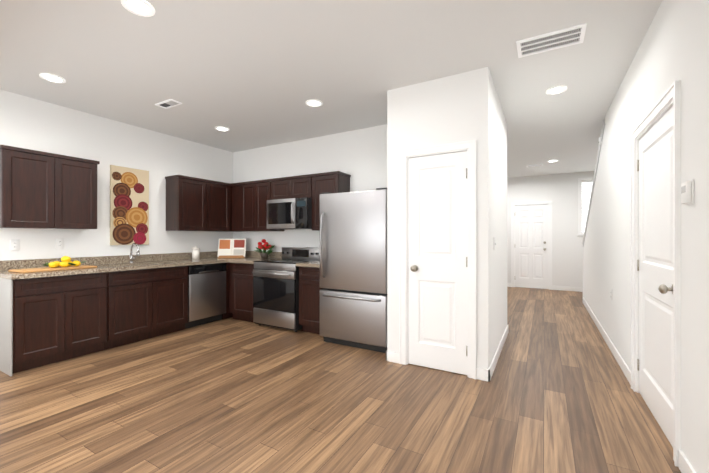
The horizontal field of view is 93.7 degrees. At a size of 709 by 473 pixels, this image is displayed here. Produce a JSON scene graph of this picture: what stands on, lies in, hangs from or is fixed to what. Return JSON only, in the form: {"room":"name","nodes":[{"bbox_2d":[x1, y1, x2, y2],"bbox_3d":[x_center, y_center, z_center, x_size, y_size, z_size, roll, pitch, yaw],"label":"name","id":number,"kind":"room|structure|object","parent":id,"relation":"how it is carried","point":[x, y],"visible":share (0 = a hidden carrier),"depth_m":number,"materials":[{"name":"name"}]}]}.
{"room":"kitchen","nodes":[
{"label":"kitchen","id":0,"kind":"room"},
{"bbox_2d":[0,89,232,260],"bbox_3d":[-4.203,-0.112,2.351,0.120,2.740,8.360,0,0,30],"label":"wall","id":1,"kind":"structure","parent":0,"point":[26,122],"depth_m":4.13,"materials":[{"name":"white paint"}]},
{"bbox_2d":[10,239,19,250],"bbox_3d":[-3.508,0.089,3.434,0.009,0.116,0.072,0,0,30],"label":"electrical outlet plate","id":2,"kind":"object","parent":1,"relation":"attached to","point":[15,244],"depth_m":3.43,"materials":[{"name":"white plastic"}]},
{"bbox_2d":[0,145,55,228],"bbox_3d":[-3.363,-0.475,3.382,0.310,0.777,0.385,0,0,30],"label":"upper cabinet","id":3,"kind":"object","parent":1,"relation":"attached to","point":[42,190],"depth_m":3.29,"materials":[{"name":"brown wood"}]},
{"bbox_2d":[55,238,63,248],"bbox_3d":[-3.326,0.079,3.751,0.009,0.116,0.072,0,0,30],"label":"electrical outlet plate","id":4,"kind":"object","parent":1,"relation":"attached to","point":[59,242],"depth_m":3.75,"materials":[{"name":"white plastic"}]},
{"bbox_2d":[56,154,99,228],"bbox_3d":[-3.172,-0.475,3.716,0.310,0.777,0.385,0,0,30],"label":"upper cabinet","id":5,"kind":"object","parent":1,"relation":"attached to","point":[76,178],"depth_m":3.63,"materials":[{"name":"brown wood"}]},
{"bbox_2d":[110,165,148,244],"bbox_3d":[-2.952,-0.395,4.377,0.035,1.010,0.460,0,0,30],"label":"picture","id":6,"kind":"object","parent":1,"relation":"attached to","point":[129,206],"visible":1,"depth_m":4.35,"materials":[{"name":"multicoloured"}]},
{"bbox_2d":[165,175,207,230],"bbox_3d":[-2.485,-0.473,4.916,0.310,0.777,0.440,0,0,30],"label":"upper cabinet","id":7,"kind":"object","parent":1,"relation":"attached to","point":[186,197],"depth_m":4.78,"materials":[{"name":"brown wood"}]},
{"bbox_2d":[208,181,231,231],"bbox_3d":[-2.267,-0.473,5.298,0.310,0.777,0.439,0,0,30],"label":"upper cabinet","id":8,"kind":"object","parent":1,"relation":"attached to","point":[219,193],"depth_m":5.24,"materials":[{"name":"brown wood"}]},
{"bbox_2d":[233,124,386,251],"bbox_3d":[-0.278,-0.109,4.852,4.210,2.740,0.120,0,0,30],"label":"wall","id":9,"kind":"structure","parent":0,"point":[359,156],"depth_m":4.99,"materials":[{"name":"white paint"}]},
{"bbox_2d":[232,182,239,231],"bbox_3d":[-1.837,-0.472,5.493,0.241,0.777,0.310,0,0,30],"label":"upper cabinet","id":10,"kind":"object","parent":9,"relation":"attached to","point":[235,186],"depth_m":5.38,"materials":[{"name":"brown wood"}]},
{"bbox_2d":[240,181,255,231],"bbox_3d":[-1.596,-0.473,5.355,0.314,0.777,0.310,0,0,30],"label":"upper cabinet","id":11,"kind":"object","parent":9,"relation":"attached to","point":[247,189],"depth_m":5.23,"materials":[{"name":"brown wood"}]},
{"bbox_2d":[256,179,283,231],"bbox_3d":[-1.322,-0.473,5.198,0.318,0.777,0.310,0,0,30],"label":"upper cabinet","id":12,"kind":"object","parent":9,"relation":"attached to","point":[263,187],"depth_m":5.08,"materials":[{"name":"brown wood"}]},
{"bbox_2d":[272,177,291,199],"bbox_3d":[-1.016,-0.700,5.023,0.379,0.322,0.310,0,0,30],"label":"upper cabinet","id":13,"kind":"object","parent":9,"relation":"attached to","point":[281,187],"depth_m":4.88,"materials":[{"name":"brown wood"}]},
{"bbox_2d":[292,174,311,197],"bbox_3d":[-0.688,-0.701,4.835,0.378,0.322,0.310,0,0,30],"label":"upper cabinet","id":14,"kind":"object","parent":9,"relation":"attached to","point":[301,184],"depth_m":4.69,"materials":[{"name":"brown wood"}]},
{"bbox_2d":[267,197,311,229],"bbox_3d":[-0.887,-0.323,4.866,0.754,0.425,0.456,0,0,30],"label":"over-the-range microwave","id":15,"kind":"object","parent":14,"relation":"attached to","point":[291,213],"visible":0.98,"depth_m":4.68,"materials":[{"name":"grey metal"}]},
{"bbox_2d":[309,171,350,230],"bbox_3d":[-0.330,-0.473,4.630,0.439,0.777,0.310,0,0,30],"label":"upper cabinet","id":16,"kind":"object","parent":9,"relation":"attached to","point":[336,181],"depth_m":4.54,"materials":[{"name":"brown wood"}]},
{"bbox_2d":[0,0,662,177],"bbox_3d":[0.021,-1.542,2.920,6.890,0.120,13.540,0,0,30],"label":"ceiling","id":17,"kind":"structure","parent":0,"point":[251,74],"depth_m":2.83,"materials":[{"name":"white paint"}]},
{"bbox_2d":[39,73,65,82],"bbox_3d":[-2.817,-1.477,3.104,0.184,0.008,0.184,0,0,30],"label":"recessed light","id":18,"kind":"object","parent":17,"relation":"in","point":[52,78],"visible":0.98,"depth_m":3.10,"materials":[{"name":"white glass"}]},
{"bbox_2d":[121,0,154,16],"bbox_3d":[-1.389,-1.478,2.137,0.184,0.008,0.184,0,0,30],"label":"recessed light","id":19,"kind":"object","parent":17,"relation":"in","point":[145,8],"visible":1,"depth_m":2.14,"materials":[{"name":"white"}]},
{"bbox_2d":[155,99,181,108],"bbox_3d":[-2.072,-1.475,3.702,0.300,0.010,0.130,0,0,30],"label":"ceiling vent","id":20,"kind":"object","parent":17,"relation":"in","point":[169,103],"visible":1,"depth_m":3.69,"materials":[{"name":"white metal"}]},
{"bbox_2d":[215,126,228,130],"bbox_3d":[-1.813,-1.475,4.557,0.184,0.008,0.184,0,0,30],"label":"recessed light","id":21,"kind":"object","parent":17,"relation":"in","point":[220,128],"visible":1,"depth_m":4.54,"materials":[{"name":"white"}]},
{"bbox_2d":[306,100,321,106],"bbox_3d":[-0.447,-1.476,3.683,0.184,0.008,0.184,0,0,30],"label":"recessed light","id":22,"kind":"object","parent":17,"relation":"in","point":[314,103],"visible":0.98,"depth_m":3.69,"materials":[{"name":"white"}]},
{"bbox_2d":[527,164,542,166],"bbox_3d":[3.747,-1.471,6.906,0.300,0.010,0.150,0,0,30],"label":"ceiling vent","id":23,"kind":"object","parent":17,"relation":"in","point":[534,165],"visible":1,"depth_m":6.88,"materials":[{"name":"white metal"}]},
{"bbox_2d":[516,23,586,57],"bbox_3d":[1.481,-1.476,2.522,0.440,0.010,0.250,0,0,30],"label":"ceiling vent","id":24,"kind":"object","parent":17,"relation":"in","point":[566,37],"visible":1,"depth_m":2.51,"materials":[{"name":"white metal"}]},
{"bbox_2d":[546,86,566,94],"bbox_3d":[2.039,-1.477,3.356,0.184,0.008,0.184,0,0,30],"label":"recessed light","id":25,"kind":"object","parent":17,"relation":"in","point":[556,90],"visible":0.98,"depth_m":3.35,"materials":[{"name":"white"}]},
{"bbox_2d":[0,287,680,472],"bbox_3d":[0.021,1.308,2.917,6.890,0.100,13.540,0,0,30],"label":"floor","id":26,"kind":"structure","parent":0,"point":[556,394],"depth_m":2.43,"materials":[{"name":"brown wood"}]},
{"bbox_2d":[0,272,111,375],"bbox_3d":[-3.147,0.822,3.466,0.600,0.874,0.774,0,0,30],"label":"base cabinet","id":27,"kind":"object","parent":26,"relation":"on","point":[48,320],"depth_m":3.24,"materials":[{"name":"brown wood"}]},
{"bbox_2d":[0,251,227,279],"bbox_3d":[-2.583,0.408,4.391,0.660,0.325,2.962,0,0,30],"label":"countertop","id":28,"kind":"structure","parent":27,"relation":"on","point":[117,263],"depth_m":4.00,"materials":[{"name":"stone"}]},
{"bbox_2d":[8,265,96,272],"bbox_3d":[-3.103,0.333,3.449,0.300,0.020,0.620,0,0,24],"label":"cutting board","id":29,"kind":"object","parent":28,"relation":"on","point":[31,270],"visible":1,"depth_m":3.35,"materials":[{"name":"brown wood"}]},
{"bbox_2d":[43,256,85,267],"bbox_3d":[-3.066,0.265,3.518,0.250,0.116,0.394,0,0,30],"label":"lemons","id":30,"kind":"object","parent":29,"relation":"on","point":[66,261],"visible":0.98,"depth_m":3.48,"materials":[{"name":"yellow food"}]},
{"bbox_2d":[129,243,139,262],"bbox_3d":[-2.829,0.211,4.302,0.213,0.266,0.089,0,0,30],"label":"faucet","id":31,"kind":"object","parent":28,"relation":"on","point":[137,253],"visible":1,"depth_m":4.31,"materials":[{"name":"silver metal"}]},
{"bbox_2d":[192,246,199,259],"bbox_3d":[-2.392,0.245,5.013,0.112,0.200,0.112,0,0,30],"label":"canister","id":32,"kind":"object","parent":28,"relation":"on","point":[195,252],"visible":1,"depth_m":4.97,"materials":[{"name":"white ceramic"}]},
{"bbox_2d":[217,239,245,257],"bbox_3d":[-1.990,0.191,5.393,0.430,0.310,0.140,0,0,-8],"label":"cookbook","id":33,"kind":"object","parent":28,"relation":"on","point":[231,248],"visible":0.98,"depth_m":5.39,"materials":[{"name":"white paper"}]},
{"bbox_2d":[185,263,225,328],"bbox_3d":[-2.320,0.825,4.874,0.596,0.872,0.604,0,0,30],"label":"dishwasher","id":34,"kind":"object","parent":26,"relation":"on","point":[206,293],"visible":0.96,"depth_m":4.70,"materials":[{"name":"silver metal"}]},
{"bbox_2d":[222,262,227,319],"bbox_3d":[-2.039,0.824,5.424,0.580,0.874,0.622,0,0,30],"label":"base cabinet","id":35,"kind":"object","parent":26,"relation":"on","point":[224,316],"depth_m":5.04,"materials":[{"name":"brown wood"}]},
{"bbox_2d":[228,262,254,322],"bbox_3d":[-1.509,0.824,5.138,0.581,0.874,0.600,0,0,30],"label":"base cabinet","id":36,"kind":"object","parent":26,"relation":"on","point":[240,275],"depth_m":4.90,"materials":[{"name":"brown wood"}]},
{"bbox_2d":[228,251,281,263],"bbox_3d":[-1.497,0.316,5.101,0.520,0.140,0.652,0,0,30],"label":"countertop","id":37,"kind":"structure","parent":36,"relation":"on","point":[250,256],"depth_m":5.26,"materials":[{"name":"stone"}]},
{"bbox_2d":[254,239,274,258],"bbox_3d":[-1.392,0.193,5.200,0.422,0.305,0.242,0,0,30],"label":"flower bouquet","id":38,"kind":"object","parent":37,"relation":"on","point":[264,247],"visible":1,"depth_m":5.16,"materials":[{"name":"red plant"}]},
{"bbox_2d":[252,247,319,331],"bbox_3d":[-0.955,0.713,4.747,0.754,1.095,0.727,0,0,30],"label":"range","id":39,"kind":"object","parent":26,"relation":"on","point":[275,292],"visible":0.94,"depth_m":4.50,"materials":[{"name":"silver metal"}]},
{"bbox_2d":[299,266,322,333],"bbox_3d":[-0.400,0.823,4.503,0.435,0.874,0.600,0,0,30],"label":"base cabinet","id":40,"kind":"object","parent":26,"relation":"on","point":[309,277],"depth_m":4.27,"materials":[{"name":"brown wood"}]},
{"bbox_2d":[296,261,319,267],"bbox_3d":[-0.410,0.315,4.483,0.433,0.140,0.647,0,0,30],"label":"countertop","id":41,"kind":"structure","parent":40,"relation":"on","point":[313,263],"depth_m":4.25,"materials":[{"name":"stone"}]},
{"bbox_2d":[319,188,386,352],"bbox_3d":[0.123,0.369,4.033,0.880,1.782,0.822,0,0,30],"label":"refrigerator","id":42,"kind":"object","parent":26,"relation":"on","point":[353,265],"visible":0.88,"depth_m":3.72,"materials":[{"name":"grey metal"}]},
{"bbox_2d":[387,72,466,352],"bbox_3d":[0.710,-0.111,3.227,0.800,2.740,0.120,0,0,30],"label":"wall","id":43,"kind":"structure","parent":0,"point":[464,106],"depth_m":3.26,"materials":[{"name":"white paint"}]},
{"bbox_2d":[386,350,398,361],"bbox_3d":[0.396,1.210,3.473,0.033,0.099,0.263,0,0,30],"label":"baseboard","id":44,"kind":"structure","parent":43,"relation":"attached to","point":[390,355],"depth_m":3.34,"materials":[{"name":"white wood"}]},
{"bbox_2d":[408,151,466,374],"bbox_3d":[0.766,0.240,3.120,0.566,2.022,0.108,0,0,30],"label":"pantry door","id":45,"kind":"structure","parent":43,"relation":"in","point":[437,261],"depth_m":3.13,"materials":[{"name":"white wood"}]},
{"bbox_2d":[399,140,475,378],"bbox_3d":[0.791,0.203,3.167,0.724,2.112,0.144,0,0,30],"label":"door frame","id":46,"kind":"structure","parent":43,"relation":"attached to","point":[469,146],"depth_m":3.06,"materials":[{"name":"white wood"}]},
{"bbox_2d":[467,67,506,368],"bbox_3d":[1.523,-0.111,3.672,0.150,2.740,1.700,0,0,30],"label":"wall","id":47,"kind":"structure","parent":0,"point":[486,121],"depth_m":2.97,"materials":[{"name":"white paint"}]},
{"bbox_2d":[487,325,508,381],"bbox_3d":[1.595,1.210,3.630,0.013,0.099,1.726,0,0,30],"label":"baseboard","id":48,"kind":"structure","parent":47,"relation":"attached to","point":[490,371],"depth_m":3.35,"materials":[{"name":"white wood"}]},
{"bbox_2d":[507,171,593,286],"bbox_3d":[4.459,-0.105,8.110,4.100,2.740,0.120,0,0,30],"label":"wall","id":49,"kind":"structure","parent":0,"point":[560,191],"depth_m":7.82,"materials":[{"name":"white paint"}]},
{"bbox_2d":[515,205,547,288],"bbox_3d":[4.313,0.246,8.119,0.726,2.022,0.108,0,0,30],"label":"front door","id":50,"kind":"structure","parent":49,"relation":"in","point":[531,246],"depth_m":8.13,"materials":[{"name":"white wood"}]},
{"bbox_2d":[511,201,551,289],"bbox_3d":[4.340,0.209,8.164,0.884,2.112,0.144,0,0,30],"label":"door frame","id":51,"kind":"structure","parent":49,"relation":"attached to","point":[548,203],"depth_m":8.07,"materials":[{"name":"white wood"}]},
{"bbox_2d":[552,286,582,291],"bbox_3d":[5.451,1.214,7.465,1.740,0.099,0.013,0,0,30],"label":"baseboard","id":52,"kind":"structure","parent":49,"relation":"attached to","point":[565,288],"depth_m":7.74,"materials":[{"name":"white wood"}]},
{"bbox_2d":[577,177,592,235],"bbox_3d":[5.544,-0.671,7.459,0.910,1.340,0.135,0,0,30],"label":"window","id":53,"kind":"structure","parent":49,"relation":"in","point":[580,217],"depth_m":7.62,"materials":[{"name":"white"}]},
{"bbox_2d":[581,180,592,232],"bbox_3d":[5.543,-0.685,7.457,0.754,1.192,0.038,0,0,30],"label":"window blind","id":54,"kind":"object","parent":53,"relation":"attached to","point":[587,181],"visible":0.25,"depth_m":7.61,"materials":[{"name":"white plastic"}]},
{"bbox_2d":[583,183,591,231],"bbox_3d":[5.571,-0.671,7.506,0.700,1.160,0.005,0,0,30],"label":"window panel","id":55,"kind":"object","parent":53,"relation":"attached to","point":[585,211],"depth_m":7.65,"materials":[{"name":"white"}]},
{"bbox_2d":[583,0,708,472],"bbox_3d":[1.472,-0.114,1.155,0.120,2.740,11.920,0,0,30],"label":"wall","id":56,"kind":"structure","parent":0,"point":[674,46],"depth_m":1.88,"materials":[{"name":"white paint"}]},
{"bbox_2d":[582,120,604,246],"bbox_3d":[3.781,-0.092,5.191,0.150,2.706,2.661,0,0,30],"label":"trim","id":57,"kind":"structure","parent":56,"relation":"attached to","point":[597,161],"depth_m":4.91,"materials":[{"name":"grey wood"}]},
{"bbox_2d":[583,297,630,384],"bbox_3d":[3.343,1.211,4.559,0.013,0.099,4.150,0,0,30],"label":"baseboard","id":58,"kind":"structure","parent":56,"relation":"attached to","point":[625,369],"depth_m":3.62,"materials":[{"name":"white wood"}]},
{"bbox_2d":[637,106,672,446],"bbox_3d":[2.042,0.239,2.283,0.108,2.022,0.926,0,0,30],"label":"door","id":59,"kind":"structure","parent":56,"relation":"in","point":[655,268],"depth_m":2.24,"materials":[{"name":"white wood"}]},
{"bbox_2d":[631,80,680,466],"bbox_3d":[2.087,0.202,2.255,0.144,2.112,1.084,0,0,30],"label":"door frame","id":60,"kind":"structure","parent":56,"relation":"attached to","point":[667,100],"depth_m":1.87,"materials":[{"name":"white wood"}]},
{"bbox_2d":[681,179,693,204],"bbox_3d":[1.696,-0.223,1.696,0.026,0.120,0.100,0,0,30],"label":"thermostat","id":61,"kind":"object","parent":56,"relation":"attached to","point":[687,192],"visible":1,"depth_m":1.66,"materials":[{"name":"white plastic"}]},
{"bbox_2d":[679,450,695,472],"bbox_3d":[0.140,1.204,-1.040,0.013,0.099,6.550,0,0,30],"label":"baseboard","id":62,"kind":"structure","parent":56,"relation":"attached to","point":[685,465],"depth_m":1.73,"materials":[{"name":"white wood"}]}
]}

